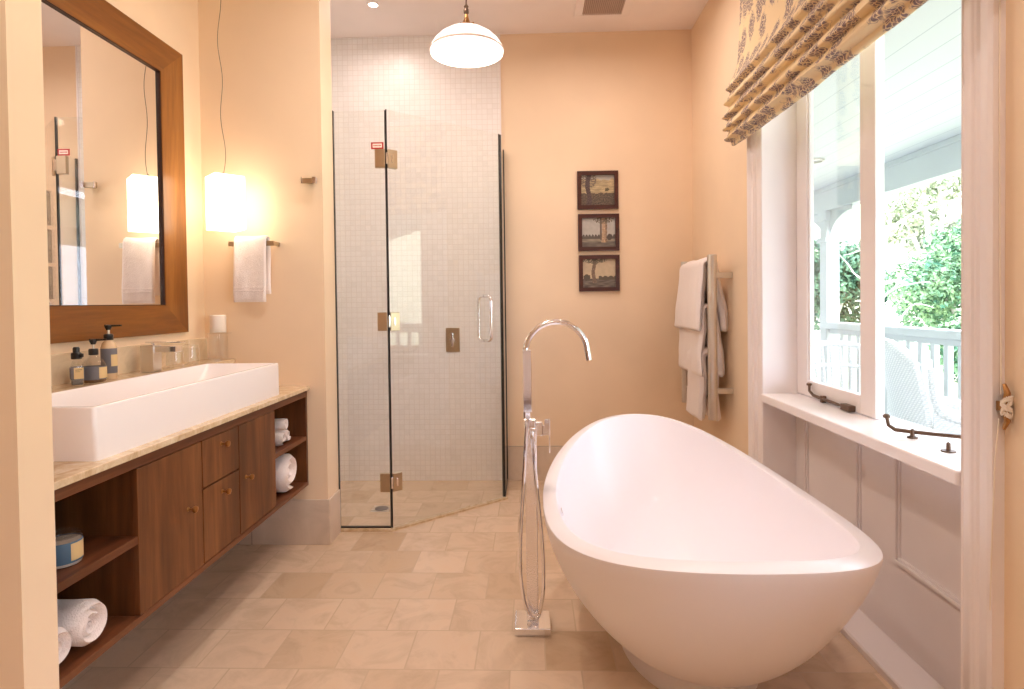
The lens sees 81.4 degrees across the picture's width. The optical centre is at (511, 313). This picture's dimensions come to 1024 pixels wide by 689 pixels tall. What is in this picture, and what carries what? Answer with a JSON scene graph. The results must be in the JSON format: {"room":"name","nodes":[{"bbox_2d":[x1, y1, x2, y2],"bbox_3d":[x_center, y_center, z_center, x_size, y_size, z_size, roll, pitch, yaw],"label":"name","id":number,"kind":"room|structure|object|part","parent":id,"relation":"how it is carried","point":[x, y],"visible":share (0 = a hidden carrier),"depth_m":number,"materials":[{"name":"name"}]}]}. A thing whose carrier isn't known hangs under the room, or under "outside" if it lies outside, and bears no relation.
{"room":"bathroom","nodes":[
{"label":"bathroom","id":0,"kind":"room"},
{"bbox_2d":[0,0,58,688],"bbox_3d":[-2.118,-0.316,1.355,2.088,3.235,0.095,-1,1,2],"label":"wall","id":1,"kind":"structure","parent":0,"point":[29,655],"depth_m":1.31,"materials":[{"name":"beige paint"}]},
{"bbox_2d":[50,0,204,354],"bbox_3d":[-1.743,-0.348,2.898,0.120,3.235,3.205,-1,1,2],"label":"wall","id":2,"kind":"structure","parent":0,"point":[174,22],"depth_m":3.09,"materials":[{"name":"beige paint"}]},
{"bbox_2d":[41,0,188,343],"bbox_3d":[-1.698,-0.592,2.249,0.017,1.407,1.570,-1,1,2],"label":"wall mirror","id":3,"kind":"object","parent":2,"relation":"attached to","point":[114,103],"visible":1,"depth_m":2.51,"materials":[{"name":"brown wood"}]},
{"bbox_3d":[-1.706,-1.220,2.238,0.017,0.151,1.570,-1,1,2],"label":"frame rail","id":4,"kind":"part","parent":3,"relation":"part of","materials":[{"name":"brown wood"}]},
{"bbox_3d":[-1.690,0.043,2.261,0.017,0.137,1.570,-1,1,2],"label":"frame rail","id":5,"kind":"part","parent":3,"relation":"part of","materials":[{"name":"brown wood"}]},
{"bbox_2d":[51,338,207,385],"bbox_3d":[-1.688,0.209,2.317,0.012,0.115,1.832,-1,1,2],"label":"trim","id":6,"kind":"structure","parent":2,"relation":"attached to","point":[128,356],"depth_m":2.60,"materials":[{"name":"stone"}]},
{"bbox_2d":[51,359,234,392],"bbox_3d":[-1.611,0.340,2.317,0.164,0.150,1.832,-1,1,2],"label":"trim","id":7,"kind":"structure","parent":2,"relation":"attached to","point":[57,388],"depth_m":2.60,"materials":[{"name":"stone"}]},
{"bbox_2d":[69,347,83,385],"bbox_3d":[-1.600,0.196,2.188,0.042,0.142,0.043,-2,1,-40],"label":"spray bottle","id":8,"kind":"object","parent":7,"relation":"on","point":[76,373],"visible":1,"depth_m":2.18,"materials":[{"name":"clear glass"}]},
{"bbox_2d":[82,339,106,383],"bbox_3d":[-1.594,0.182,2.267,0.085,0.167,0.084,-1,1,2],"label":"pump bottle","id":9,"kind":"object","parent":7,"relation":"on","point":[93,374],"visible":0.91,"depth_m":2.25,"materials":[{"name":"clear glass"}]},
{"bbox_2d":[100,325,121,379],"bbox_3d":[-1.607,0.155,2.379,0.069,0.217,0.056,0,1,17],"label":"pump bottle","id":10,"kind":"object","parent":7,"relation":"on","point":[108,350],"visible":0.91,"depth_m":2.36,"materials":[{"name":"beige plastic"}]},
{"bbox_2d":[140,341,185,371],"bbox_3d":[-1.538,0.192,2.629,0.177,0.132,0.060,-1,1,2],"label":"mixer","id":11,"kind":"object","parent":7,"relation":"on","point":[150,355],"visible":1,"depth_m":2.60,"materials":[{"name":"silver metal"}]},
{"bbox_3d":[-1.530,0.128,2.628,0.160,0.005,0.038,-1,1,2],"label":"lever","id":12,"kind":"part","parent":11,"relation":"part of","materials":[{"name":"silver metal"}]},
{"bbox_3d":[-1.520,0.158,2.628,0.100,0.026,0.046,-1,1,2],"label":"spout","id":13,"kind":"part","parent":11,"relation":"part of","materials":[{"name":"silver metal"}]},
{"bbox_2d":[207,332,231,358],"bbox_3d":[-1.548,0.175,3.139,0.128,0.147,0.128,-1,1,2],"label":"candle holder","id":14,"kind":"object","parent":7,"relation":"on","point":[207,332],"visible":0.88,"depth_m":3.15,"materials":[{"name":"clear glass"}]},
{"bbox_2d":[209,315,226,332],"bbox_3d":[-1.550,0.056,3.137,0.080,0.092,0.080,-1,1,2],"label":"pillar candle","id":15,"kind":"object","parent":14,"relation":"on","point":[217,322],"visible":0.98,"depth_m":3.10,"materials":[{"name":"beige wax"}]},
{"bbox_2d":[54,391,308,688],"bbox_3d":[-1.387,0.692,2.315,0.575,0.517,1.826,-1,1,2],"label":"vanity cabinet","id":16,"kind":"object","parent":2,"relation":"attached to","point":[151,523],"visible":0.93,"depth_m":1.98,"materials":[{"name":"brown wood"}]},
{"bbox_2d":[58,627,70,663],"bbox_3d":[-1.302,0.876,1.528,0.280,0.123,0.126,-1,1,2],"label":"rolled towel","id":17,"kind":"object","parent":16,"relation":"on","point":[64,638],"visible":0.05,"depth_m":1.56,"materials":[{"name":"white fabric"}]},
{"bbox_2d":[55,530,83,568],"bbox_3d":[-1.240,0.646,1.642,0.094,0.090,0.094,-1,1,2],"label":"jar","id":18,"kind":"object","parent":16,"relation":"on","point":[69,546],"visible":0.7,"depth_m":1.63,"materials":[{"name":"blue glass"}]},
{"bbox_2d":[57,598,106,646],"bbox_3d":[-1.311,0.864,1.660,0.298,0.121,0.137,-1,1,2],"label":"rolled towel","id":19,"kind":"object","parent":16,"relation":"on","point":[84,620],"visible":0.34,"depth_m":1.64,"materials":[{"name":"white fabric"}]},
{"bbox_3d":[-1.421,0.708,1.850,0.505,0.460,0.018,-1,1,2],"label":"panel","id":20,"kind":"part","parent":16,"relation":"part of","materials":[{"name":"brown wood"}]},
{"bbox_2d":[56,536,137,593],"bbox_3d":[-1.419,0.706,1.632,0.523,0.024,0.418,-1,1,2],"label":"shelf","id":21,"kind":"object","parent":16,"relation":"attached to","point":[98,550],"depth_m":1.71,"materials":[{"name":"brown wood"}]},
{"bbox_3d":[-1.153,0.703,2.009,0.019,0.455,0.357,-1,1,2],"label":"door","id":22,"kind":"part","parent":16,"relation":"part of","materials":[{"name":"brown wood"}]},
{"bbox_3d":[-1.407,0.452,2.312,0.541,0.036,1.826,-1,1,2],"label":"rail","id":23,"kind":"part","parent":16,"relation":"part of","materials":[{"name":"brown wood"}]},
{"bbox_2d":[53,386,309,489],"bbox_3d":[-1.399,0.423,2.312,0.558,0.021,1.828,-1,1,2],"label":"countertop","id":24,"kind":"structure","parent":16,"relation":"on","point":[66,473],"depth_m":1.86,"materials":[{"name":"stone"}]},
{"bbox_2d":[52,363,278,461],"bbox_3d":[-1.341,0.334,2.306,0.364,0.155,1.238,-1,1,2],"label":"basin","id":25,"kind":"object","parent":24,"relation":"in","point":[97,422],"visible":0.94,"depth_m":2.08,"materials":[{"name":"white ceramic"}]},
{"bbox_3d":[-1.401,0.940,2.320,0.541,0.021,1.826,-1,1,2],"label":"panel","id":26,"kind":"part","parent":16,"relation":"part of","materials":[{"name":"brown wood"}]},
{"bbox_3d":[-1.125,0.691,2.095,0.037,0.025,0.025,-1,1,2],"label":"knob","id":27,"kind":"part","parent":16,"relation":"part of","materials":[{"name":"gold metal"}]},
{"bbox_3d":[-1.144,0.557,2.326,0.019,0.175,0.269,-1,1,2],"label":"drawer","id":28,"kind":"part","parent":16,"relation":"part of","materials":[{"name":"brown wood"}]},
{"bbox_3d":[-1.141,0.786,2.330,0.019,0.272,0.269,-1,1,2],"label":"drawer","id":29,"kind":"part","parent":16,"relation":"part of","materials":[{"name":"brown wood"}]},
{"bbox_3d":[-1.120,0.510,2.324,0.037,0.025,0.025,-1,1,2],"label":"knob","id":30,"kind":"part","parent":16,"relation":"part of","materials":[{"name":"gold metal"}]},
{"bbox_3d":[-1.118,0.697,2.327,0.037,0.025,0.025,-1,1,2],"label":"knob","id":31,"kind":"part","parent":16,"relation":"part of","materials":[{"name":"gold metal"}]},
{"bbox_3d":[-1.111,0.693,2.520,0.037,0.025,0.025,-1,1,2],"label":"knob","id":32,"kind":"part","parent":16,"relation":"part of","materials":[{"name":"gold metal"}]},
{"bbox_3d":[-1.133,0.690,2.640,0.019,0.453,0.344,-1,1,2],"label":"door","id":33,"kind":"part","parent":16,"relation":"part of","materials":[{"name":"brown wood"}]},
{"bbox_2d":[275,432,285,445],"bbox_3d":[-1.267,0.632,2.978,0.263,0.068,0.064,-1,1,2],"label":"rolled towel","id":34,"kind":"object","parent":16,"relation":"on","point":[280,437],"visible":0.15,"depth_m":2.96,"materials":[{"name":"white fabric"}]},
{"bbox_2d":[275,418,287,429],"bbox_3d":[-1.269,0.567,3.022,0.259,0.057,0.062,-1,1,2],"label":"rolled towel","id":35,"kind":"object","parent":34,"relation":"on","point":[280,424],"visible":0.32,"depth_m":3.00,"materials":[{"name":"white fabric"}]},
{"bbox_2d":[275,430,290,440],"bbox_3d":[-1.271,0.630,3.065,0.251,0.064,0.066,-1,1,2],"label":"rolled towel","id":36,"kind":"object","parent":16,"relation":"on","point":[286,432],"visible":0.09,"depth_m":3.05,"materials":[{"name":"white fabric"}]},
{"bbox_2d":[275,454,296,491],"bbox_3d":[-1.286,0.816,3.029,0.335,0.196,0.177,-1,1,2],"label":"rolled towel","id":37,"kind":"object","parent":16,"relation":"on","point":[286,465],"visible":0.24,"depth_m":2.98,"materials":[{"name":"white fabric"}]},
{"bbox_3d":[-1.368,0.683,3.218,0.524,0.460,0.020,-1,1,2],"label":"panel","id":38,"kind":"part","parent":16,"relation":"part of","materials":[{"name":"brown wood"}]},
{"bbox_2d":[275,436,305,458],"bbox_3d":[-1.375,0.680,3.015,0.523,0.022,0.387,-1,1,2],"label":"shelf","id":39,"kind":"object","parent":16,"relation":"attached to","point":[294,441],"depth_m":3.03,"materials":[{"name":"brown wood"}]},
{"bbox_2d":[198,0,338,544],"bbox_3d":[-1.335,-0.361,3.296,0.670,3.235,0.193,-1,1,2],"label":"wall","id":40,"kind":"structure","parent":0,"point":[275,55],"depth_m":3.21,"materials":[{"name":"beige paint"}]},
{"bbox_2d":[233,235,270,301],"bbox_3d":[-1.373,-0.234,3.141,0.177,0.353,0.084,-1,1,2],"label":"hand towel","id":41,"kind":"object","parent":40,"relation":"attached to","point":[252,257],"visible":1,"depth_m":3.11,"materials":[{"name":"white fabric"}]},
{"bbox_2d":[228,241,279,246],"bbox_3d":[-1.376,-0.367,3.175,0.244,0.026,0.076,-1,1,2],"label":"towel bar","id":42,"kind":"object","parent":40,"relation":"attached to","point":[230,243],"visible":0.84,"depth_m":3.14,"materials":[{"name":"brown metal"}]},
{"bbox_2d":[301,177,316,183],"bbox_3d":[-1.076,-0.703,3.170,0.080,0.034,0.054,-1,1,2],"label":"robe hook","id":43,"kind":"object","parent":40,"relation":"attached to","point":[313,180],"visible":1,"depth_m":3.15,"materials":[{"name":"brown metal"}]},
{"bbox_2d":[329,489,340,542],"bbox_3d":[-0.987,1.130,3.314,0.012,0.245,0.171,-1,1,2],"label":"baseboard","id":44,"kind":"structure","parent":40,"relation":"attached to","point":[335,508],"depth_m":3.31,"materials":[{"name":"stone"}]},
{"bbox_2d":[61,480,892,688],"bbox_3d":[-0.822,1.349,1.177,4.650,0.120,6.650,-1,1,2],"label":"floor","id":45,"kind":"structure","parent":0,"point":[433,604],"depth_m":2.44,"materials":[{"name":"tile"}]},
{"bbox_2d":[370,506,389,511],"bbox_3d":[-0.828,1.239,3.774,0.115,0.006,0.110,-1,1,2],"label":"floor drain","id":46,"kind":"object","parent":45,"relation":"on","point":[375,508],"visible":0.9,"depth_m":3.76,"materials":[{"name":"silver metal"}]},
{"bbox_2d":[341,496,507,531],"bbox_3d":[-0.479,1.232,3.615,1.096,0.018,0.188,-1,1,-29],"label":"trim","id":47,"kind":"structure","parent":45,"relation":"on","point":[455,511],"depth_m":3.55,"materials":[{"name":"stone"}]},
{"bbox_2d":[332,110,391,527],"bbox_3d":[-0.854,0.042,3.392,0.300,2.379,0.017,-1,1,2],"label":"screen","id":48,"kind":"object","parent":47,"relation":"on","point":[374,145],"visible":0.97,"depth_m":3.39,"materials":[{"name":"clear glass"}]},
{"bbox_2d":[375,109,503,527],"bbox_3d":[-0.423,0.030,3.652,0.873,2.382,0.152,-1,1,-35],"label":"shower door","id":49,"kind":"structure","parent":47,"relation":"on","point":[391,320],"depth_m":3.40,"materials":[{"name":"clear glass"}]},
{"bbox_3d":[-0.199,0.034,3.855,0.021,0.307,0.072,-2,1,-40],"label":"handle","id":50,"kind":"part","parent":49,"relation":"part of","materials":[{"name":"silver metal"}]},
{"bbox_3d":[-0.148,0.035,3.793,0.021,0.307,0.072,-2,1,-40],"label":"handle","id":51,"kind":"part","parent":49,"relation":"part of","materials":[{"name":"silver metal"}]},
{"bbox_2d":[499,135,507,496],"bbox_3d":[-0.058,0.025,4.124,0.018,2.398,0.400,-1,1,2],"label":"screen","id":52,"kind":"object","parent":45,"relation":"on","point":[502,188],"visible":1,"depth_m":4.05,"materials":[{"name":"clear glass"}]},
{"bbox_2d":[515,319,591,635],"bbox_3d":[0.164,0.639,2.369,0.316,1.232,0.142,-1,1,2],"label":"faucet","id":53,"kind":"object","parent":45,"relation":"on","point":[531,621],"visible":1,"depth_m":2.35,"materials":[{"name":"silver metal"}]},
{"bbox_3d":[0.084,1.241,2.383,0.140,0.030,0.142,-1,1,2],"label":"plate","id":54,"kind":"part","parent":53,"relation":"part of","materials":[{"name":"silver metal"}]},
{"bbox_3d":[0.136,0.484,2.361,0.030,0.133,0.046,-1,1,2],"label":"mixer lever","id":55,"kind":"part","parent":53,"relation":"part of","materials":[{"name":"silver metal"}]},
{"bbox_3d":[0.180,0.220,2.366,0.275,0.394,0.023,-1,1,2],"label":"spout","id":56,"kind":"part","parent":53,"relation":"part of","materials":[{"name":"silver metal"}]},
{"bbox_2d":[543,414,882,688],"bbox_3d":[0.614,0.890,2.221,1.049,0.724,1.730,-1,1,2],"label":"bathtub","id":57,"kind":"object","parent":45,"relation":"on","point":[709,568],"visible":1,"depth_m":1.95,"materials":[{"name":"white ceramic"}]},
{"bbox_2d":[330,0,707,37],"bbox_3d":[-0.864,-1.995,1.116,4.650,0.100,6.650,-1,1,2],"label":"ceiling","id":58,"kind":"structure","parent":0,"point":[348,18],"depth_m":4.04,"materials":[{"name":"paint"}]},
{"bbox_2d":[205,0,245,231],"bbox_3d":[-1.478,-1.200,3.042,0.146,1.545,0.146,-2,1,-44],"label":"pendant lamp","id":59,"kind":"object","parent":58,"relation":"hanging from","point":[225,193],"visible":1,"depth_m":3.00,"materials":[{"name":"white glass"}]},
{"bbox_3d":[-1.470,-0.563,3.053,0.146,0.272,0.146,-2,1,-44],"label":"lamp shade","id":60,"kind":"part","parent":59,"relation":"part of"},
{"bbox_2d":[366,1,379,7],"bbox_3d":[-0.896,-1.990,3.839,0.088,0.008,0.088,-1,1,2],"label":"recessed light","id":61,"kind":"object","parent":58,"relation":"in","point":[372,4],"visible":1,"depth_m":3.84,"materials":[{"name":"white glass"}]},
{"bbox_2d":[429,0,503,67],"bbox_3d":[-0.227,-1.633,2.929,0.367,0.706,0.367,-1,1,2],"label":"dome pendant lamp","id":62,"kind":"object","parent":58,"relation":"hanging from","point":[465,44],"visible":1,"depth_m":2.87,"materials":[{"name":"white glass"}]},
{"bbox_3d":[-0.223,-1.343,2.934,0.362,0.124,0.362,-1,1,2],"label":"lamp shade","id":63,"kind":"part","parent":62,"relation":"part of","materials":[{"name":"white glass"}]},
{"bbox_2d":[574,0,633,17],"bbox_3d":[0.598,-2.006,3.849,0.372,0.014,0.365,-1,1,2],"label":"ceiling vent","id":64,"kind":"object","parent":58,"relation":"in","point":[583,8],"visible":1,"depth_m":3.92,"materials":[{"name":"metal"}]},
{"bbox_2d":[500,29,693,445],"bbox_3d":[-0.165,-0.395,4.391,2.940,3.235,0.120,-1,1,2],"label":"wall","id":65,"kind":"structure","parent":0,"point":[621,101],"depth_m":4.30,"materials":[{"name":"beige paint"}]},
{"bbox_2d":[331,34,501,480],"bbox_3d":[-0.854,-0.386,4.348,1.565,3.235,0.010,-1,1,2],"label":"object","id":66,"kind":"structure","parent":65,"relation":"attached to","point":[443,121],"depth_m":4.34,"materials":[{"name":"white tile"}]},
{"bbox_2d":[446,328,459,351],"bbox_3d":[-0.431,0.196,4.313,0.102,0.176,0.055,-1,1,2],"label":"shower mixer","id":67,"kind":"object","parent":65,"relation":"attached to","point":[452,334],"visible":1,"depth_m":4.33,"materials":[{"name":"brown metal"}]},
{"bbox_3d":[-0.431,0.192,4.309,0.036,0.100,0.047,-1,1,2],"label":"lever","id":68,"kind":"part","parent":67,"relation":"part of","materials":[{"name":"silver metal"}]},
{"bbox_2d":[499,34,500,134],"bbox_3d":[-0.071,-0.395,4.316,0.010,3.235,0.008,-1,1,2],"label":"trim","id":69,"kind":"structure","parent":65,"relation":"attached to","point":[499,34],"depth_m":4.29,"materials":[{"name":"white paint"}]},
{"bbox_2d":[508,446,562,479],"bbox_3d":[0.646,1.089,4.327,1.350,0.250,0.012,-1,1,2],"label":"baseboard","id":70,"kind":"structure","parent":65,"relation":"attached to","point":[545,459],"depth_m":4.34,"materials":[{"name":"stone"}]},
{"bbox_2d":[577,170,618,209],"bbox_3d":[0.617,-0.885,4.285,0.293,0.273,0.024,-1,1,2],"label":"framed picture","id":71,"kind":"object","parent":65,"relation":"attached to","point":[595,189],"visible":1,"depth_m":4.29,"materials":[{"name":"brown wood"}]},
{"bbox_2d":[578,213,619,250],"bbox_3d":[0.625,-0.581,4.290,0.294,0.265,0.024,-1,1,2],"label":"framed picture","id":72,"kind":"object","parent":65,"relation":"attached to","point":[596,232],"visible":1,"depth_m":4.29,"materials":[{"name":"brown wood"}]},
{"bbox_2d":[579,255,619,291],"bbox_3d":[0.630,-0.288,4.296,0.291,0.260,0.024,-1,1,2],"label":"framed picture","id":73,"kind":"object","parent":65,"relation":"attached to","point":[596,272],"visible":1,"depth_m":4.30,"materials":[{"name":"brown wood"}]},
{"bbox_2d":[691,0,1023,688],"bbox_3d":[1.302,-0.303,1.079,0.200,3.335,6.650,-1,1,2],"label":"wall","id":74,"kind":"structure","parent":0,"point":[719,168],"depth_m":3.33,"materials":[{"name":"beige paint"}]},
{"bbox_2d":[681,254,732,419],"bbox_3d":[1.222,0.136,3.771,0.142,0.962,0.663,-1,1,2],"label":"towel rail","id":75,"kind":"object","parent":74,"relation":"attached to","point":[712,274],"visible":0.62,"depth_m":3.45,"materials":[{"name":"silver metal"}]},
{"bbox_3d":[1.188,0.130,4.077,0.053,0.962,0.053,-1,1,2],"label":"post","id":76,"kind":"part","parent":75,"relation":"part of","materials":[{"name":"beige metal"}]},
{"bbox_2d":[674,257,727,331],"bbox_3d":[1.192,-0.116,3.776,0.206,0.447,0.536,-1,1,2],"label":"bath towel","id":77,"kind":"object","parent":75,"relation":"hanging from","point":[692,286],"visible":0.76,"depth_m":3.60,"materials":[{"name":"white fabric"}]},
{"bbox_2d":[678,303,724,376],"bbox_3d":[1.195,0.154,3.777,0.172,0.448,0.507,-1,1,2],"label":"bath towel","id":78,"kind":"object","parent":75,"relation":"hanging from","point":[695,341],"visible":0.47,"depth_m":3.58,"materials":[{"name":"white fabric"}]},
{"bbox_2d":[686,347,720,420],"bbox_3d":[1.183,0.424,3.688,0.149,0.441,0.295,-1,1,2],"label":"bath towel","id":79,"kind":"object","parent":75,"relation":"hanging from","point":[697,386],"visible":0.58,"depth_m":3.60,"materials":[{"name":"white fabric"}]},
{"bbox_3d":[1.168,0.142,3.468,0.053,0.962,0.053,-1,1,2],"label":"post","id":80,"kind":"part","parent":75,"relation":"part of","materials":[{"name":"beige metal"}]},
{"bbox_2d":[747,125,766,466],"bbox_3d":[1.249,-0.201,3.045,0.034,2.860,0.172,-1,1,2],"label":"trim","id":81,"kind":"structure","parent":74,"relation":"attached to","point":[756,169],"depth_m":3.02,"materials":[{"name":"white paint"}]},
{"bbox_2d":[765,103,797,484],"bbox_3d":[1.344,-0.138,2.274,0.205,2.760,1.405,-1,1,2],"label":"trim","id":82,"kind":"structure","parent":74,"relation":"attached to","point":[780,132],"depth_m":2.96,"materials":[{"name":"white paint"}]},
{"bbox_2d":[722,0,927,145],"bbox_3d":[1.135,-1.284,2.237,0.121,0.861,1.814,-1,1,2],"label":"blind","id":83,"kind":"object","parent":74,"relation":"attached to","point":[787,49],"visible":1,"depth_m":2.37,"materials":[{"name":"fabric"}]},
{"bbox_2d":[796,35,884,418],"bbox_3d":[1.413,-0.549,2.605,0.036,1.901,0.673,-1,1,2],"label":"window","id":84,"kind":"structure","parent":74,"relation":"in","point":[870,401],"depth_m":2.35,"materials":[{"name":"white paint"}]},
{"bbox_2d":[806,382,854,411],"bbox_3d":[1.393,0.366,2.616,0.028,0.074,0.384,-1,1,2],"label":"stay","id":85,"kind":"object","parent":84,"relation":"attached to","point":[843,406],"visible":1,"depth_m":2.58,"materials":[{"name":"brown metal"}]},
{"bbox_2d":[961,0,1005,688],"bbox_3d":[1.200,-0.173,1.529,0.034,2.860,0.125,-1,1,2],"label":"trim","id":86,"kind":"structure","parent":74,"relation":"attached to","point":[982,628],"depth_m":1.52,"materials":[{"name":"white paint"}]},
{"bbox_2d":[989,0,1013,609],"bbox_3d":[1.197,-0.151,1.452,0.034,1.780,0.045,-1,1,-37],"label":"door","id":87,"kind":"structure","parent":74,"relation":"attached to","point":[1004,405],"depth_m":1.46,"materials":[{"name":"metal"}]},
{"bbox_3d":[1.193,0.499,1.471,0.020,0.480,0.005,0,1,35],"label":"cord","id":88,"kind":"part","parent":87,"relation":"part of","materials":[{"name":"beige plastic"}]},
{"bbox_3d":[1.192,-0.421,1.452,0.004,1.240,0.009,-1,1,-20],"label":"cord","id":89,"kind":"part","parent":87,"relation":"part of","materials":[{"name":"beige plastic"}]},
{"bbox_3d":[1.205,0.230,1.445,0.032,0.059,0.014,-1,1,2],"label":"cord","id":90,"kind":"part","parent":87,"relation":"part of","materials":[{"name":"beige fabric"}]},
{"bbox_2d":[796,417,960,688],"bbox_3d":[1.429,0.846,2.277,0.060,0.790,1.390,-1,1,2],"label":"wall","id":91,"kind":"structure","parent":0,"point":[921,622],"depth_m":2.11,"materials":[{"name":"white paint"}]},
{"bbox_2d":[761,393,960,485],"bbox_3d":[1.364,0.432,2.282,0.290,0.041,1.365,-1,1,2],"label":"windowsill","id":92,"kind":"structure","parent":91,"relation":"on","point":[923,453],"depth_m":2.08,"materials":[{"name":"white paint"}]},
{"bbox_2d":[882,413,960,438],"bbox_3d":[1.410,0.383,1.913,0.041,0.069,0.390,-2,1,-42],"label":"stay","id":93,"kind":"object","parent":92,"relation":"on","point":[912,432],"visible":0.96,"depth_m":1.98,"materials":[{"name":"brown metal"}]},
{"bbox_2d":[940,442,956,452],"bbox_3d":[1.325,0.406,1.807,0.040,0.030,0.040,-1,1,2],"label":"pin","id":94,"kind":"object","parent":92,"relation":"on","point":[948,445],"visible":1,"depth_m":1.80,"materials":[{"name":"brown metal"}]},
{"bbox_2d":[803,420,960,610],"bbox_3d":[1.387,0.690,2.230,0.016,0.435,1.280,-1,1,2],"label":"trim","id":95,"kind":"structure","parent":91,"relation":"attached to","point":[948,596],"depth_m":2.14,"materials":[{"name":"white paint"}]},
{"bbox_2d":[813,0,960,190],"bbox_3d":[2.382,-1.262,3.153,1.810,0.050,14.500,-1,1,2],"label":"ceiling","id":96,"kind":"structure","parent":0,"point":[922,53],"depth_m":3.41,"materials":[{"name":"white wood"}]},
{"bbox_2d":[814,158,824,163],"bbox_3d":[2.505,-1.262,4.950,0.170,0.014,0.170,-1,1,2],"label":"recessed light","id":97,"kind":"object","parent":96,"relation":"attached to","point":[821,159],"visible":0.48,"depth_m":4.90,"materials":[{"name":"white"}]},
{"bbox_2d":[814,134,960,214],"bbox_3d":[3.201,-1.124,3.130,0.135,0.245,14.500,-1,1,2],"label":"beam","id":98,"kind":"structure","parent":96,"relation":"attached to","point":[941,160],"depth_m":4.82,"materials":[{"name":"white wood"}]},
{"bbox_2d":[840,609,943,688],"bbox_3d":[1.341,1.222,2.287,0.125,0.040,1.390,-1,1,2],"label":"baseboard","id":99,"kind":"structure","parent":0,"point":[891,661],"depth_m":2.11,"materials":[{"name":"white paint"}]},
{"bbox_3d":[2.439,1.322,3.199,1.860,0.100,14.500,-1,1,2],"label":"floor","id":100,"kind":"structure","parent":0,"visible":0},
{"bbox_2d":[814,203,858,386],"bbox_3d":[3.321,0.073,6.220,0.180,2.265,1.000,-1,1,2],"label":"post","id":101,"kind":"object","parent":100,"relation":"on","point":[828,221],"visible":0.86,"depth_m":6.15,"materials":[{"name":"white wood"}]},
{"bbox_2d":[814,340,890,415],"bbox_3d":[2.467,0.736,4.280,0.716,1.032,0.760,-1,1,2],"label":"slatted chair","id":102,"kind":"object","parent":100,"relation":"on","point":[830,343],"visible":0.11,"depth_m":4.58,"materials":[{"name":"white wood"}]},
{"bbox_3d":[2.471,0.427,4.527,0.636,0.080,0.187,-1,1,2],"label":"rail","id":103,"kind":"part","parent":102,"relation":"part of","materials":[{"name":"white wood"}]},
{"bbox_2d":[884,338,960,434],"bbox_3d":[2.417,0.706,3.219,0.760,1.132,0.636,0,1,32],"label":"wicker armchair","id":104,"kind":"object","parent":100,"relation":"on","point":[915,397],"visible":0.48,"depth_m":3.14,"materials":[{"name":"white wicker"}]},
{"bbox_3d":[2.220,0.507,3.336,0.284,0.690,0.540,0,1,32],"label":"backrest","id":105,"kind":"part","parent":104,"relation":"part of","materials":[{"name":"white wicker"}]},
{"bbox_3d":[2.657,0.482,3.394,0.535,0.417,0.076,0,1,32],"label":"arm","id":106,"kind":"part","parent":104,"relation":"part of","materials":[{"name":"white wicker"}]},
{"bbox_3d":[2.362,0.494,2.919,0.535,0.417,0.076,0,1,32],"label":"arm","id":107,"kind":"part","parent":104,"relation":"part of","materials":[{"name":"white wicker"}]},
{"label":"outside","id":108,"kind":"structure","parent":0,"visible":0},
{"bbox_2d":[814,179,960,398],"bbox_3d":[41.742,-14.044,33.939,75.000,30.412,95.000,-1,1,2],"label":"ground","id":109,"kind":"structure","parent":108,"point":[849,228],"depth_m":28.99,"materials":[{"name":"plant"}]},
{"bbox_2d":[814,238,897,332],"bbox_3d":[8.955,-0.090,16.763,3.305,4.173,2.313,0,1,31],"label":"leafy tree","id":110,"kind":"object","parent":109,"relation":"on","point":[849,292],"visible":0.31,"depth_m":16.29,"materials":[{"name":"green plant"}]},
{"bbox_2d":[839,199,959,324],"bbox_3d":[6.687,-0.172,10.262,2.268,4.613,1.114,-1,1,2],"label":"bare tree","id":111,"kind":"object","parent":109,"relation":"on","point":[890,225],"visible":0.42,"depth_m":10.40,"materials":[{"name":"white plant"}]},
{"bbox_2d":[884,174,960,250],"bbox_3d":[19.567,-3.133,27.799,5.368,9.590,5.957,-1,1,2],"label":"leafy tree","id":112,"kind":"object","parent":109,"relation":"on","point":[940,190],"visible":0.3,"depth_m":26.90,"materials":[{"name":"green plant"}]},
{"bbox_2d":[884,225,960,344],"bbox_3d":[8.969,0.076,11.659,3.496,4.027,3.004,-1,1,11],"label":"leafy tree","id":113,"kind":"object","parent":109,"relation":"on","point":[946,298],"visible":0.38,"depth_m":11.57,"materials":[{"name":"green plant"}]},
{"bbox_2d":[917,215,960,288],"bbox_3d":[11.993,-0.583,14.501,3.268,5.158,3.438,-1,1,2],"label":"leafy tree","id":114,"kind":"object","parent":109,"relation":"on","point":[958,220],"visible":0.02,"depth_m":14.68,"materials":[{"name":"green plant"}]},
{"bbox_2d":[927,308,960,382],"bbox_3d":[7.452,0.886,8.878,2.197,2.543,1.507,0,1,44],"label":"leafy tree","id":115,"kind":"object","parent":109,"relation":"on","point":[953,323],"visible":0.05,"depth_m":9.05,"materials":[{"name":"green plant"}]},
{"bbox_3d":[3.175,0.159,1.603,0.180,2.265,1.000,-1,1,2],"label":"post","id":116,"kind":"object","parent":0,"visible":0},
{"bbox_2d":[826,322,960,413],"bbox_3d":[3.255,0.631,3.921,0.160,0.995,4.480,-1,1,2],"label":"veranda railing","id":117,"kind":"object","parent":116,"relation":"attached to","point":[949,338],"visible":0.28,"depth_m":4.73,"materials":[{"name":"white wood"}]},
{"bbox_3d":[3.249,0.191,3.913,0.160,0.115,4.480,-1,1,2],"label":"rail","id":118,"kind":"part","parent":117,"relation":"part of","materials":[{"name":"white wood"}]}
]}

